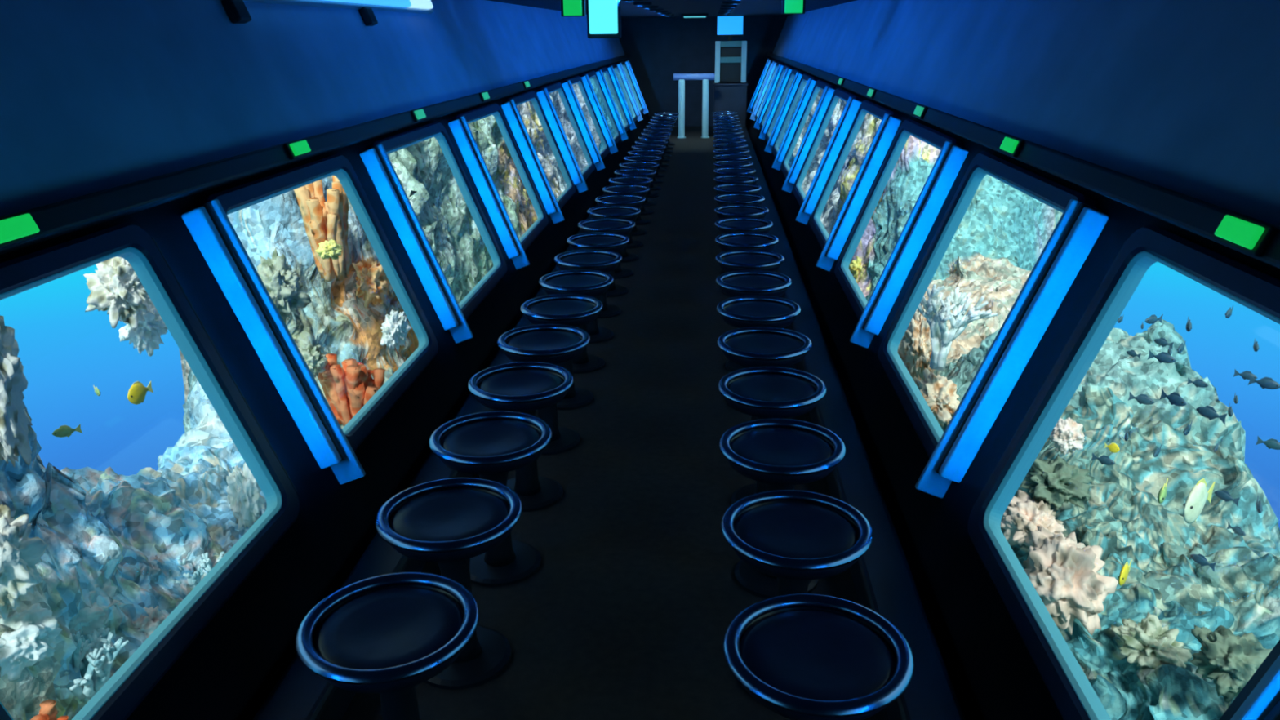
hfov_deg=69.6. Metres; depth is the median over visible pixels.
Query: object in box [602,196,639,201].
cushion
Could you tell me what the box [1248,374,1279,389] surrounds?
fish
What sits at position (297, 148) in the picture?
marker lamp
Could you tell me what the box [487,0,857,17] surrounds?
ceiling
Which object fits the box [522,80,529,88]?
marker lamp
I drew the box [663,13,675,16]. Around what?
recessed light
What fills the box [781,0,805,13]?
lamp
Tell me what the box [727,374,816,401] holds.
cushion
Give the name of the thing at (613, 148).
rib
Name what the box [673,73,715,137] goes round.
railing
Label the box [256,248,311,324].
coral
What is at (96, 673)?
branching coral
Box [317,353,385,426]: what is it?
sponge
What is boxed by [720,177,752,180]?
cushion
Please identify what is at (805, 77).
window
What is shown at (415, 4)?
diffuser
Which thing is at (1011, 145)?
marker lamp
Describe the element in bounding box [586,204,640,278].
seat
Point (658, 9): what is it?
recessed light
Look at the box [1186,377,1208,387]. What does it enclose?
fish
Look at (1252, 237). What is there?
marker lamp
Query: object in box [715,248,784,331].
seat
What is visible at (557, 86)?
window
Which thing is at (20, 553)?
coral
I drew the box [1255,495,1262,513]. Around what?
fish
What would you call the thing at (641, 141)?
cushion
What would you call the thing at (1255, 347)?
fish
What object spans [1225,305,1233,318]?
fish
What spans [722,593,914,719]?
seat
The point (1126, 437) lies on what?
fish
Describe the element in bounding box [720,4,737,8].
recessed light
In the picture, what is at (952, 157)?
rib
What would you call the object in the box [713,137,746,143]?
seat
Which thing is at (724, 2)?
recessed light
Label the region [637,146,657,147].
cushion
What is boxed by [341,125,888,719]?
floor
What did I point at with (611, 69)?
rib
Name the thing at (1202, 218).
ledge
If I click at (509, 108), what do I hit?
rib
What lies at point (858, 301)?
window
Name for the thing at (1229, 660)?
coral
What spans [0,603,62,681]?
coral
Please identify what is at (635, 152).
cushion
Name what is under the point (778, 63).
window
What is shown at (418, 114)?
marker lamp
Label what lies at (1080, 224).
rib
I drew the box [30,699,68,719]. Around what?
sponge
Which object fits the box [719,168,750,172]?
cushion
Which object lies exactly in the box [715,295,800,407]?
seat
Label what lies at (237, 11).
wall lamp
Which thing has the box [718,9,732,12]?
recessed light
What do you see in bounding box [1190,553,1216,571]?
fish
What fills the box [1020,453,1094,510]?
coral
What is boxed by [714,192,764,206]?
seat
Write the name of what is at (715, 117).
seat
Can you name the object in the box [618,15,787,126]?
wall
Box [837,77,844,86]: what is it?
marker lamp
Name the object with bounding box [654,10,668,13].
recessed light
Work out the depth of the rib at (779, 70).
14.04 m
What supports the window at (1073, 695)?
in the wall at (1183, 96)
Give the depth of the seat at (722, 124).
13.11 m
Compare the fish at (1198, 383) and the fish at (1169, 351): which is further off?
the fish at (1169, 351)
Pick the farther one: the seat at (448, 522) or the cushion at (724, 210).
the cushion at (724, 210)
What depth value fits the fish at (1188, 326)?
3.79 m
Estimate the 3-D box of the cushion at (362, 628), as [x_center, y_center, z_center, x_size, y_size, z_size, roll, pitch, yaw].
[-0.561,0.607,2.069,0.336,0.022,0.336,1,20,4]
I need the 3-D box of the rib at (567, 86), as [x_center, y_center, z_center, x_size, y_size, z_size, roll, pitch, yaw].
[-0.622,-2.496,9.879,0.447,0.964,0.313,1,20,4]
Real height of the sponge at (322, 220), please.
0.666 m
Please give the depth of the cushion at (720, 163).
9.28 m
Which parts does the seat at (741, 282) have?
plate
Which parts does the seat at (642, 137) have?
plate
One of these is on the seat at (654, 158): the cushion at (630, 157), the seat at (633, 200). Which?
the cushion at (630, 157)
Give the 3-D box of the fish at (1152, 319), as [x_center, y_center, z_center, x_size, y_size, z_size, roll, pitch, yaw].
[2.929,-0.230,5.246,0.125,0.059,0.023,-7,21,-17]
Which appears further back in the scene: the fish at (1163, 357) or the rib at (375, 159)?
the fish at (1163, 357)
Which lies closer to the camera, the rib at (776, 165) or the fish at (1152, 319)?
the fish at (1152, 319)
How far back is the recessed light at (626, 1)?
7.60 m
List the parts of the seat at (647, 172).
plate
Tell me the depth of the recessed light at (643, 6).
9.85 m
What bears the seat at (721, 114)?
on the floor
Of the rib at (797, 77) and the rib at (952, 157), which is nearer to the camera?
the rib at (952, 157)
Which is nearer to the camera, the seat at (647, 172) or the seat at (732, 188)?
the seat at (732, 188)
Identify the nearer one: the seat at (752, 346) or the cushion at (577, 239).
the seat at (752, 346)
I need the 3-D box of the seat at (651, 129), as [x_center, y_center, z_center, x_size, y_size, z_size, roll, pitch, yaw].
[0.251,-2.919,12.621,0.400,0.494,0.400,1,20,4]
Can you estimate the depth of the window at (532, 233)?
6.76 m
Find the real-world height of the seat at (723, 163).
0.494 m
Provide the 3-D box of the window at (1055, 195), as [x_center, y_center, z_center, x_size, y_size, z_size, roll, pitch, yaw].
[1.187,-0.236,3.363,0.388,0.909,1.174,1,20,4]
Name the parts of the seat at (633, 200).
plate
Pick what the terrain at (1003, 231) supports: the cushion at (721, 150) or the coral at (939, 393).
the coral at (939, 393)
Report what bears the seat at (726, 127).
on the floor
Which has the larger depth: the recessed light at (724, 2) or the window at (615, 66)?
the window at (615, 66)
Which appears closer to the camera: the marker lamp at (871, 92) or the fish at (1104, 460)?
the fish at (1104, 460)
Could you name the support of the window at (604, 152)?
in the wall at (95, 95)
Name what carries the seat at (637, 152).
on the floor
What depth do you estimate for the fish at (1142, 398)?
4.86 m
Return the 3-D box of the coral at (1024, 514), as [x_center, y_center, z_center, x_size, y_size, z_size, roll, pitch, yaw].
[2.118,0.890,4.987,0.310,0.286,0.436,1,20,4]
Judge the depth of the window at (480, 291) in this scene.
5.33 m
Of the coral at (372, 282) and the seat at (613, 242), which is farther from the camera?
the coral at (372, 282)
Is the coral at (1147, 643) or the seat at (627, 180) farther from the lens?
the seat at (627, 180)
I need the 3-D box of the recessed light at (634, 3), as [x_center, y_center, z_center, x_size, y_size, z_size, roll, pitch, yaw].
[0.027,-3.401,8.792,0.180,0.028,0.180,1,20,4]
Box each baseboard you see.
[252,161,625,719]
[741,127,966,719]
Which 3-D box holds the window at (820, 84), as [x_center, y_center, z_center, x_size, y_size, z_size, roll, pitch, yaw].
[1.623,-2.242,9.001,0.388,0.909,1.174,1,20,4]
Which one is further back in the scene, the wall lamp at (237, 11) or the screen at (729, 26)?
the screen at (729, 26)
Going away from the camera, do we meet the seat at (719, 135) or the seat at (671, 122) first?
the seat at (719, 135)
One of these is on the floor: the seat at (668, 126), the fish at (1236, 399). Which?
the seat at (668, 126)
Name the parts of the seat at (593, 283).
plate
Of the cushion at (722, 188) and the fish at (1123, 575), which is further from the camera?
the cushion at (722, 188)
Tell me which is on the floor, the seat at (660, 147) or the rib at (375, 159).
the seat at (660, 147)
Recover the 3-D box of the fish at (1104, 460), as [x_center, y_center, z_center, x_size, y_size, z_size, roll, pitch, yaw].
[2.612,0.563,5.186,0.024,0.060,0.128,-18,26,-40]
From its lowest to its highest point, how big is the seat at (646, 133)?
0.494 m
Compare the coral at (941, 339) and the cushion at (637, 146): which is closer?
the coral at (941, 339)
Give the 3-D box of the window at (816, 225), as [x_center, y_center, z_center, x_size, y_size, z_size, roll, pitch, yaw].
[1.405,-1.239,6.182,0.388,0.909,1.174,1,20,4]
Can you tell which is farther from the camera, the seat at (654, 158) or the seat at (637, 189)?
the seat at (654, 158)
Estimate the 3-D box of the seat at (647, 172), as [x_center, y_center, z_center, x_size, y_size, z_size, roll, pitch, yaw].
[-0.043,-1.563,8.810,0.400,0.494,0.400,1,20,4]
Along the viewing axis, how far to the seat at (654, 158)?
9.75 m
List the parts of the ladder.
frame post, panel, frame post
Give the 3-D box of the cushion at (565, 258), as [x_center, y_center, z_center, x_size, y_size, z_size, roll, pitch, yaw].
[-0.304,-0.580,5.403,0.336,0.022,0.336,1,20,4]
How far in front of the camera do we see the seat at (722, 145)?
10.71 m
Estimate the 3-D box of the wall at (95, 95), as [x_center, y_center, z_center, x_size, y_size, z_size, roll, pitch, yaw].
[-0.875,-2.190,8.387,0.798,2.038,19.900,1,20,4]
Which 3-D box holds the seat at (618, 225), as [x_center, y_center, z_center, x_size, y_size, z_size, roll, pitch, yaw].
[-0.228,-0.715,6.428,0.400,0.494,0.400,1,20,4]
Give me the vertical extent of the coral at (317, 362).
0.211 m
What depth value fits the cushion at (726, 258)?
5.39 m
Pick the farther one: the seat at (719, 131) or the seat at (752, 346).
the seat at (719, 131)
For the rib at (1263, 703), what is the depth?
1.40 m
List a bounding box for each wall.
[0,0,650,719]
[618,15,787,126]
[746,0,1279,719]
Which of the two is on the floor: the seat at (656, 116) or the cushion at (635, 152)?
the seat at (656, 116)
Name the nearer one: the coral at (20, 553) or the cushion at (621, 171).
the coral at (20, 553)
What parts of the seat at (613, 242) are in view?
plate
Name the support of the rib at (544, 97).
attached to the wall at (95, 95)
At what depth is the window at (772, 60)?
16.52 m
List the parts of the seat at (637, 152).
plate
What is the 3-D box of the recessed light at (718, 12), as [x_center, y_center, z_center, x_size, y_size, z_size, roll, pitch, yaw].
[1.213,-4.995,13.241,0.180,0.028,0.180,1,20,4]
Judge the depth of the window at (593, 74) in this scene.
12.44 m
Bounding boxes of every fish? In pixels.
[52,423,82,437]
[93,385,100,395]
[127,381,153,404]
[1090,452,1115,465]
[1104,442,1119,453]
[1117,314,1124,323]
[1118,560,1131,586]
[1124,427,1128,441]
[1126,349,1141,359]
[1128,391,1154,404]
[1145,314,1163,324]
[1147,350,1176,363]
[1153,444,1161,457]
[1154,337,1173,349]
[1156,478,1168,503]
[1159,387,1186,406]
[1167,344,1172,355]
[1177,340,1186,353]
[1182,421,1192,435]
[1182,478,1215,524]
[1186,317,1191,331]
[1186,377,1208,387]
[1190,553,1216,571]
[1195,405,1227,425]
[1213,440,1219,451]
[1213,489,1239,506]
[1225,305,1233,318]
[1226,522,1245,535]
[1227,402,1233,416]
[1233,369,1257,379]
[1233,392,1238,404]
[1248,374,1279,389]
[1253,338,1258,351]
[1255,435,1279,449]
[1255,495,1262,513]
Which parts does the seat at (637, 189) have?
plate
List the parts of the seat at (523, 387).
plate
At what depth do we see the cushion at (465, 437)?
3.04 m
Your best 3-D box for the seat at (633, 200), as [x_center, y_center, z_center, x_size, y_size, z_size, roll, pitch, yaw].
[-0.154,-1.054,7.381,0.400,0.494,0.400,1,20,4]
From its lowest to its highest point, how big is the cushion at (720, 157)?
0.022 m
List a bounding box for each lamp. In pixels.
[0,210,42,248]
[221,0,434,26]
[283,138,311,159]
[410,107,426,122]
[479,91,489,102]
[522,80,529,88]
[560,0,586,16]
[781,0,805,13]
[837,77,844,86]
[866,88,876,98]
[913,104,928,119]
[1000,135,1024,157]
[1213,211,1277,257]
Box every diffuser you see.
[324,0,411,7]
[408,0,433,8]
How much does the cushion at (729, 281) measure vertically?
0.022 m
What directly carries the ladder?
on the floor
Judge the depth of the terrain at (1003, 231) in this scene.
5.55 m
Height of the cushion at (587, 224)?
0.022 m
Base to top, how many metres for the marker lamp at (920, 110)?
0.060 m
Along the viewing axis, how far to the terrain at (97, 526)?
5.34 m
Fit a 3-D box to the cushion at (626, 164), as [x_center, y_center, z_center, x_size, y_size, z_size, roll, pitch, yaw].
[-0.009,-1.936,9.214,0.336,0.022,0.336,1,20,4]
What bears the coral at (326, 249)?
on the sponge at (322, 220)
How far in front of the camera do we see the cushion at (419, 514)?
2.55 m
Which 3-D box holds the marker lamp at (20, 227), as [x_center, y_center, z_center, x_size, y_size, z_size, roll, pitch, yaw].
[-1.380,-0.284,2.017,0.040,0.060,0.160,1,20,4]
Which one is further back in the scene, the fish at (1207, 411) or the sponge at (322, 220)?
the sponge at (322, 220)
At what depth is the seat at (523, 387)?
3.54 m
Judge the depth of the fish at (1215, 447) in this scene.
4.69 m
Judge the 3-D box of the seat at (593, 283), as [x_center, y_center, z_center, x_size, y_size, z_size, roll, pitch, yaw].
[-0.338,-0.207,4.999,0.400,0.494,0.400,1,20,4]
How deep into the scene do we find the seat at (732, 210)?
6.80 m
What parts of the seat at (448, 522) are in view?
plate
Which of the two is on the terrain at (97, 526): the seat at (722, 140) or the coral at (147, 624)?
the coral at (147, 624)
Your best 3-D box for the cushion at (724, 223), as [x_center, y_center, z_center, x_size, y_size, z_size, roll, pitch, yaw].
[0.713,-0.917,6.318,0.336,0.022,0.336,1,20,4]
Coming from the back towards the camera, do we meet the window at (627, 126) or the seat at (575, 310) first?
the window at (627, 126)
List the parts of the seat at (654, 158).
plate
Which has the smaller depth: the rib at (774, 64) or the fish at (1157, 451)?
the fish at (1157, 451)
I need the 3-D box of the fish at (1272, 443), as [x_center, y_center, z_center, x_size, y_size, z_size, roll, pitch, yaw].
[3.139,0.417,4.578,0.022,0.058,0.123,-18,26,-40]
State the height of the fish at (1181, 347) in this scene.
0.062 m
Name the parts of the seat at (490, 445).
plate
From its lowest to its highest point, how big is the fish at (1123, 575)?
0.110 m
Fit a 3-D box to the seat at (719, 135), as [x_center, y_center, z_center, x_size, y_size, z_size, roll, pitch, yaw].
[1.127,-2.608,11.713,0.400,0.494,0.400,1,20,4]
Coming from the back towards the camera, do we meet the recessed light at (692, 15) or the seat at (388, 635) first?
the recessed light at (692, 15)
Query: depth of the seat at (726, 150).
10.23 m
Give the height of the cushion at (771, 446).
0.022 m
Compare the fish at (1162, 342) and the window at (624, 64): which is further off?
the window at (624, 64)
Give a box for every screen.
[586,0,621,38]
[715,14,744,40]
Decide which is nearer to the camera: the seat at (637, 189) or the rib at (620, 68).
the seat at (637, 189)
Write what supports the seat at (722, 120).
on the floor
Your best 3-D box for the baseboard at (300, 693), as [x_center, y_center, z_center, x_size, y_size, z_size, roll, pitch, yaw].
[-0.390,-1.317,8.661,0.160,0.140,19.900,1,20,4]
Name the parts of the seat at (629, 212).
plate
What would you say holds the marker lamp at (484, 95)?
attached to the ledge at (60, 218)
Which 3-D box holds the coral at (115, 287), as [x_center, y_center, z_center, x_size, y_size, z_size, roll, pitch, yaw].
[-2.645,-0.362,4.688,0.280,0.439,0.409,1,20,4]
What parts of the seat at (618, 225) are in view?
plate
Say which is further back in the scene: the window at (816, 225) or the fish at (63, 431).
the window at (816, 225)
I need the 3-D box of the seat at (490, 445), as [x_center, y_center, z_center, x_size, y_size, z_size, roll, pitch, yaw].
[-0.485,0.471,3.094,0.400,0.494,0.400,1,20,4]
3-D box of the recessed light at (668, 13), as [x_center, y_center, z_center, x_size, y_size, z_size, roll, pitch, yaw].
[0.375,-5.006,13.302,0.180,0.028,0.180,1,20,4]
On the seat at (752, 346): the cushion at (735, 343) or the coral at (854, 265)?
the cushion at (735, 343)
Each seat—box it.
[295,572,479,719]
[374,477,522,689]
[428,410,552,586]
[467,361,573,511]
[497,324,590,454]
[520,293,603,409]
[538,269,613,373]
[554,248,622,343]
[566,231,629,318]
[577,217,635,297]
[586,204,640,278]
[595,194,645,262]
[602,184,649,248]
[608,175,653,235]
[613,168,656,225]
[618,160,658,215]
[623,155,661,206]
[627,149,663,198]
[631,144,666,191]
[635,139,667,183]
[638,135,669,177]
[640,131,671,172]
[643,127,672,166]
[645,124,674,161]
[648,120,675,157]
[650,117,676,153]
[652,115,677,149]
[654,112,679,145]
[712,111,737,114]
[712,113,737,117]
[712,116,738,120]
[712,119,739,123]
[712,122,741,127]
[712,125,742,130]
[712,129,743,134]
[713,133,744,139]
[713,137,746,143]
[713,142,747,149]
[713,147,749,155]
[713,153,751,161]
[713,160,753,168]
[713,166,755,219]
[713,174,758,185]
[714,182,761,195]
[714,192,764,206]
[714,204,768,274]
[714,217,773,293]
[715,231,778,251]
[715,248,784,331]
[715,270,791,371]
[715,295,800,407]
[716,326,812,420]
[717,366,826,504]
[718,418,846,598]
[720,489,873,697]
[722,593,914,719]
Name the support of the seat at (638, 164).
on the floor
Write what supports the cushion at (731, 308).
on the seat at (744, 311)
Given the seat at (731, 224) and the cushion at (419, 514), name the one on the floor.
the seat at (731, 224)
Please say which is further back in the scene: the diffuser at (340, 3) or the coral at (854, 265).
the coral at (854, 265)
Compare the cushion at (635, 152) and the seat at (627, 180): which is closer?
the seat at (627, 180)
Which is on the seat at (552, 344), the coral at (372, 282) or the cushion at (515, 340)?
the cushion at (515, 340)
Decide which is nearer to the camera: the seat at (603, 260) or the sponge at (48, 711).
the sponge at (48, 711)
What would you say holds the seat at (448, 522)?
on the floor
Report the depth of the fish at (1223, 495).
4.04 m
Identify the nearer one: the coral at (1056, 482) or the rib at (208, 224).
the rib at (208, 224)
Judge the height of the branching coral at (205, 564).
0.228 m
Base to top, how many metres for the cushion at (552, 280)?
0.022 m
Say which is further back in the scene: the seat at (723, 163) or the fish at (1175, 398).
the seat at (723, 163)
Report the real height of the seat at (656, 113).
0.494 m
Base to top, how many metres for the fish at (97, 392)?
0.045 m
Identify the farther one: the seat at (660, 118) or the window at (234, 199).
the seat at (660, 118)
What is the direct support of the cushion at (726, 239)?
on the seat at (735, 240)
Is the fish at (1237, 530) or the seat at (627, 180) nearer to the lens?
the fish at (1237, 530)
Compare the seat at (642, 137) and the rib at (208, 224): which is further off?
the seat at (642, 137)
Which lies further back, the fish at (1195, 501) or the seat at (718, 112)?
the seat at (718, 112)
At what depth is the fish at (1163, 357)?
4.63 m
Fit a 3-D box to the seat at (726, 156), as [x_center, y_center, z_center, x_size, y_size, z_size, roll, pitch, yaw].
[0.977,-1.919,9.777,0.400,0.494,0.400,1,20,4]
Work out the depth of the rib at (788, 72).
12.62 m
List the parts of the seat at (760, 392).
plate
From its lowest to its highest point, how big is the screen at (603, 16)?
0.310 m
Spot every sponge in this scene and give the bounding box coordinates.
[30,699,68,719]
[293,175,350,281]
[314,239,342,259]
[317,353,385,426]
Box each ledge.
[0,53,631,254]
[766,52,1279,268]
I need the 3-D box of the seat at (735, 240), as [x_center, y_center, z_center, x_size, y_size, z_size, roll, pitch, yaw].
[0.678,-0.542,5.906,0.400,0.494,0.400,1,20,4]
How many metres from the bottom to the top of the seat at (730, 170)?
0.494 m
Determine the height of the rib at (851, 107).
0.964 m
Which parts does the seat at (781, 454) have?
plate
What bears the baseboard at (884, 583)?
attached to the wall at (1183, 96)
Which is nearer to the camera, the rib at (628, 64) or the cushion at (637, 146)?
the cushion at (637, 146)
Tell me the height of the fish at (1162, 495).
0.083 m
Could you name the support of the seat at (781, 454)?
on the floor
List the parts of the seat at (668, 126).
plate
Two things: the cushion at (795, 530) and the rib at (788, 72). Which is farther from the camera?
the rib at (788, 72)
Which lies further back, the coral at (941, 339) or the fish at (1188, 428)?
the coral at (941, 339)
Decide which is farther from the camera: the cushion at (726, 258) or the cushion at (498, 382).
the cushion at (726, 258)
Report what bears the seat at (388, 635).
on the floor
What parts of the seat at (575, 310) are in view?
plate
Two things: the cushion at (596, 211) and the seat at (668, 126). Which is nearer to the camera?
the cushion at (596, 211)
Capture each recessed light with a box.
[622,0,643,2]
[633,2,652,5]
[642,5,658,8]
[648,8,664,11]
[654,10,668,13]
[659,12,671,14]
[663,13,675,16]
[680,13,708,17]
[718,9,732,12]
[718,12,730,13]
[719,7,734,10]
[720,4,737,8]
[721,0,740,4]
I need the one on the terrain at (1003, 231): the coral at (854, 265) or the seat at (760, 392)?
the coral at (854, 265)
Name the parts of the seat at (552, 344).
plate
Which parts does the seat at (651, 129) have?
plate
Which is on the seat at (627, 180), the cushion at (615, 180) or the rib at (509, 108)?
the cushion at (615, 180)
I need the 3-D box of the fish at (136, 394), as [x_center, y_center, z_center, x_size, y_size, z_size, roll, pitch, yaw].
[-2.152,0.139,3.959,0.025,0.101,0.136,5,20,16]
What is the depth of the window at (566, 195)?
8.19 m
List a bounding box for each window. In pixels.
[0,222,299,719]
[198,153,438,451]
[366,121,506,319]
[451,102,548,251]
[502,90,575,208]
[537,81,595,181]
[562,75,609,159]
[580,71,621,144]
[595,66,630,132]
[606,63,637,122]
[616,61,643,114]
[751,59,777,112]
[755,62,785,120]
[759,65,793,130]
[764,68,804,142]
[771,73,817,157]
[780,80,835,177]
[792,88,860,206]
[808,99,898,249]
[834,118,964,319]
[877,151,1096,458]
[967,224,1279,719]
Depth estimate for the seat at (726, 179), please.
8.27 m
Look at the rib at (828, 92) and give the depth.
8.39 m
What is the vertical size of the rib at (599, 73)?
0.964 m
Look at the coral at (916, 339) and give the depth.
7.47 m
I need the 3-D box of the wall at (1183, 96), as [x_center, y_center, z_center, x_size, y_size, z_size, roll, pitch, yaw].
[1.667,-2.158,8.203,0.798,2.038,19.900,1,20,4]
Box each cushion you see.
[312,586,463,669]
[389,488,509,541]
[440,420,541,456]
[477,369,564,395]
[506,330,581,350]
[528,299,595,315]
[546,274,606,286]
[560,253,614,263]
[573,235,622,244]
[584,221,628,227]
[593,208,634,213]
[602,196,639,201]
[608,186,642,191]
[614,178,646,182]
[620,170,649,173]
[625,163,652,165]
[630,157,654,159]
[635,151,657,153]
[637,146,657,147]
[640,141,659,142]
[719,144,742,146]
[719,155,746,158]
[719,162,747,164]
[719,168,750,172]
[720,150,742,151]
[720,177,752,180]
[720,186,755,190]
[720,195,758,200]
[721,207,761,213]
[721,220,765,226]
[722,235,770,244]
[722,253,777,263]
[723,275,784,287]
[724,301,792,316]
[725,333,803,353]
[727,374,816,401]
[729,428,834,466]
[733,502,858,558]
[739,609,896,700]
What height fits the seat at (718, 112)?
0.494 m
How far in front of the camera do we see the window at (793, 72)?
12.28 m
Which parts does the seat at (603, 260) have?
plate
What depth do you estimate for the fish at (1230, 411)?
4.83 m
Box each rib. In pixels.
[151,199,365,492]
[360,143,473,343]
[448,115,529,269]
[501,98,564,224]
[536,88,588,193]
[561,80,605,170]
[580,74,617,154]
[595,69,628,141]
[607,66,636,130]
[617,62,643,121]
[625,60,648,114]
[746,58,771,113]
[750,61,777,120]
[753,64,783,129]
[758,67,792,140]
[764,71,803,153]
[771,77,816,170]
[781,85,835,193]
[795,96,862,224]
[815,112,901,271]
[849,141,968,348]
[915,199,1126,507]
[1230,654,1279,719]
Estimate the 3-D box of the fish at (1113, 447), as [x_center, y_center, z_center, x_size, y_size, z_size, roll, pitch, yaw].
[2.401,0.445,4.678,0.014,0.055,0.074,-18,26,-40]
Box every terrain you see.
[0,66,635,719]
[770,75,1279,719]
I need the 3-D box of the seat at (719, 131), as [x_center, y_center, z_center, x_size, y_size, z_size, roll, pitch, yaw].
[1.164,-2.781,12.197,0.400,0.494,0.400,1,20,4]
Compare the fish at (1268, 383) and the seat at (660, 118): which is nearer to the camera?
the fish at (1268, 383)
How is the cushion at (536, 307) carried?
on the seat at (575, 310)
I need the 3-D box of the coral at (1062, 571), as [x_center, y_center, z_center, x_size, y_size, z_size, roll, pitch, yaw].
[2.084,1.085,4.528,0.382,0.479,0.605,1,20,4]
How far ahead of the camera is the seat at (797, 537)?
2.44 m
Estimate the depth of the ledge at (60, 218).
2.86 m
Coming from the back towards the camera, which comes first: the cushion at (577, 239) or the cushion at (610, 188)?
the cushion at (610, 188)
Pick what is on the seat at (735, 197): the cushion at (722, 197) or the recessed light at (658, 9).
the cushion at (722, 197)
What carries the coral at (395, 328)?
on the terrain at (97, 526)
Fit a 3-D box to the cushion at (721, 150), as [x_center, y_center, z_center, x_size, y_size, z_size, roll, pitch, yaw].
[1.012,-2.295,10.189,0.336,0.022,0.336,1,20,4]
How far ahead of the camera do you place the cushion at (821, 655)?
1.96 m
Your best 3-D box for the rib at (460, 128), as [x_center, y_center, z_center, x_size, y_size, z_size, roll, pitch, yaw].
[-0.948,-0.991,5.651,0.447,0.964,0.313,1,20,4]
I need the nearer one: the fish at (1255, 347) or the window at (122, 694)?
the window at (122, 694)
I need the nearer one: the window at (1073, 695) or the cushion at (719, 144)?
the window at (1073, 695)
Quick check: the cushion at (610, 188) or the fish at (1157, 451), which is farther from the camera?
the cushion at (610, 188)
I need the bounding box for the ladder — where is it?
[712,40,748,134]
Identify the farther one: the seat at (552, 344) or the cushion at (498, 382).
the seat at (552, 344)
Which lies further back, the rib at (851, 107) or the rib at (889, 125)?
the rib at (851, 107)
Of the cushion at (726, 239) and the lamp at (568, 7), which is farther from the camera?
the lamp at (568, 7)
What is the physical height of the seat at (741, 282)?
0.494 m
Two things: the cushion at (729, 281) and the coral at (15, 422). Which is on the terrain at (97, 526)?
the coral at (15, 422)
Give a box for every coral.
[0,315,32,467]
[0,503,48,619]
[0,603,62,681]
[64,627,129,699]
[68,577,126,635]
[83,256,151,330]
[132,605,165,636]
[168,551,226,588]
[226,462,266,528]
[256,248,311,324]
[297,343,328,377]
[351,257,390,308]
[380,309,412,351]
[848,256,865,277]
[901,308,932,380]
[915,368,959,426]
[917,284,997,370]
[1000,489,1066,547]
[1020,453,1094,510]
[1022,525,1118,635]
[1049,417,1084,454]
[1111,611,1191,669]
[1190,625,1272,702]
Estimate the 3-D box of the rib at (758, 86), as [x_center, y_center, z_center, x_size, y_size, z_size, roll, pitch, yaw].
[2.185,-4.975,16.762,0.447,0.964,0.313,1,20,4]
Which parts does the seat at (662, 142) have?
plate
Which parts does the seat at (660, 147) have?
plate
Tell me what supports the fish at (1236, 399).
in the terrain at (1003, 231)
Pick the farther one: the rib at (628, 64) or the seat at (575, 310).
the rib at (628, 64)
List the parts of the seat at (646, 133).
plate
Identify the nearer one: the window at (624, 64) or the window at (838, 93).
the window at (838, 93)
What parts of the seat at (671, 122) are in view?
plate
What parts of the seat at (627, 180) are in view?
plate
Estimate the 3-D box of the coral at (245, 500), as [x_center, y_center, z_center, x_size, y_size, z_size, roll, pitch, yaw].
[-2.224,0.789,5.205,0.202,0.486,0.207,16,26,39]
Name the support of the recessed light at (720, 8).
in the ceiling
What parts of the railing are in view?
post, post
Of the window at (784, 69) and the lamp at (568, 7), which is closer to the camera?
the lamp at (568, 7)
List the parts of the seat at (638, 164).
plate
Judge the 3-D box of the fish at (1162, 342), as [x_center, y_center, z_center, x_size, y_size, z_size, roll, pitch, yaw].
[3.244,-0.107,5.702,0.023,0.058,0.125,-11,22,-26]
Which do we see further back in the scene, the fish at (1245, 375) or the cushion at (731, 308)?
the fish at (1245, 375)
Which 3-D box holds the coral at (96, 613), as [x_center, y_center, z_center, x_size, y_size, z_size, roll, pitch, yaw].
[-2.422,1.069,3.929,0.355,0.240,0.400,1,20,4]
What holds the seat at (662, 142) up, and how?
on the floor
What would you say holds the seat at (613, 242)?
on the floor
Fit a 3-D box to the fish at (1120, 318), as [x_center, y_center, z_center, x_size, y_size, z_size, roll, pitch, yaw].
[2.948,-0.248,5.644,0.018,0.046,0.098,16,26,40]

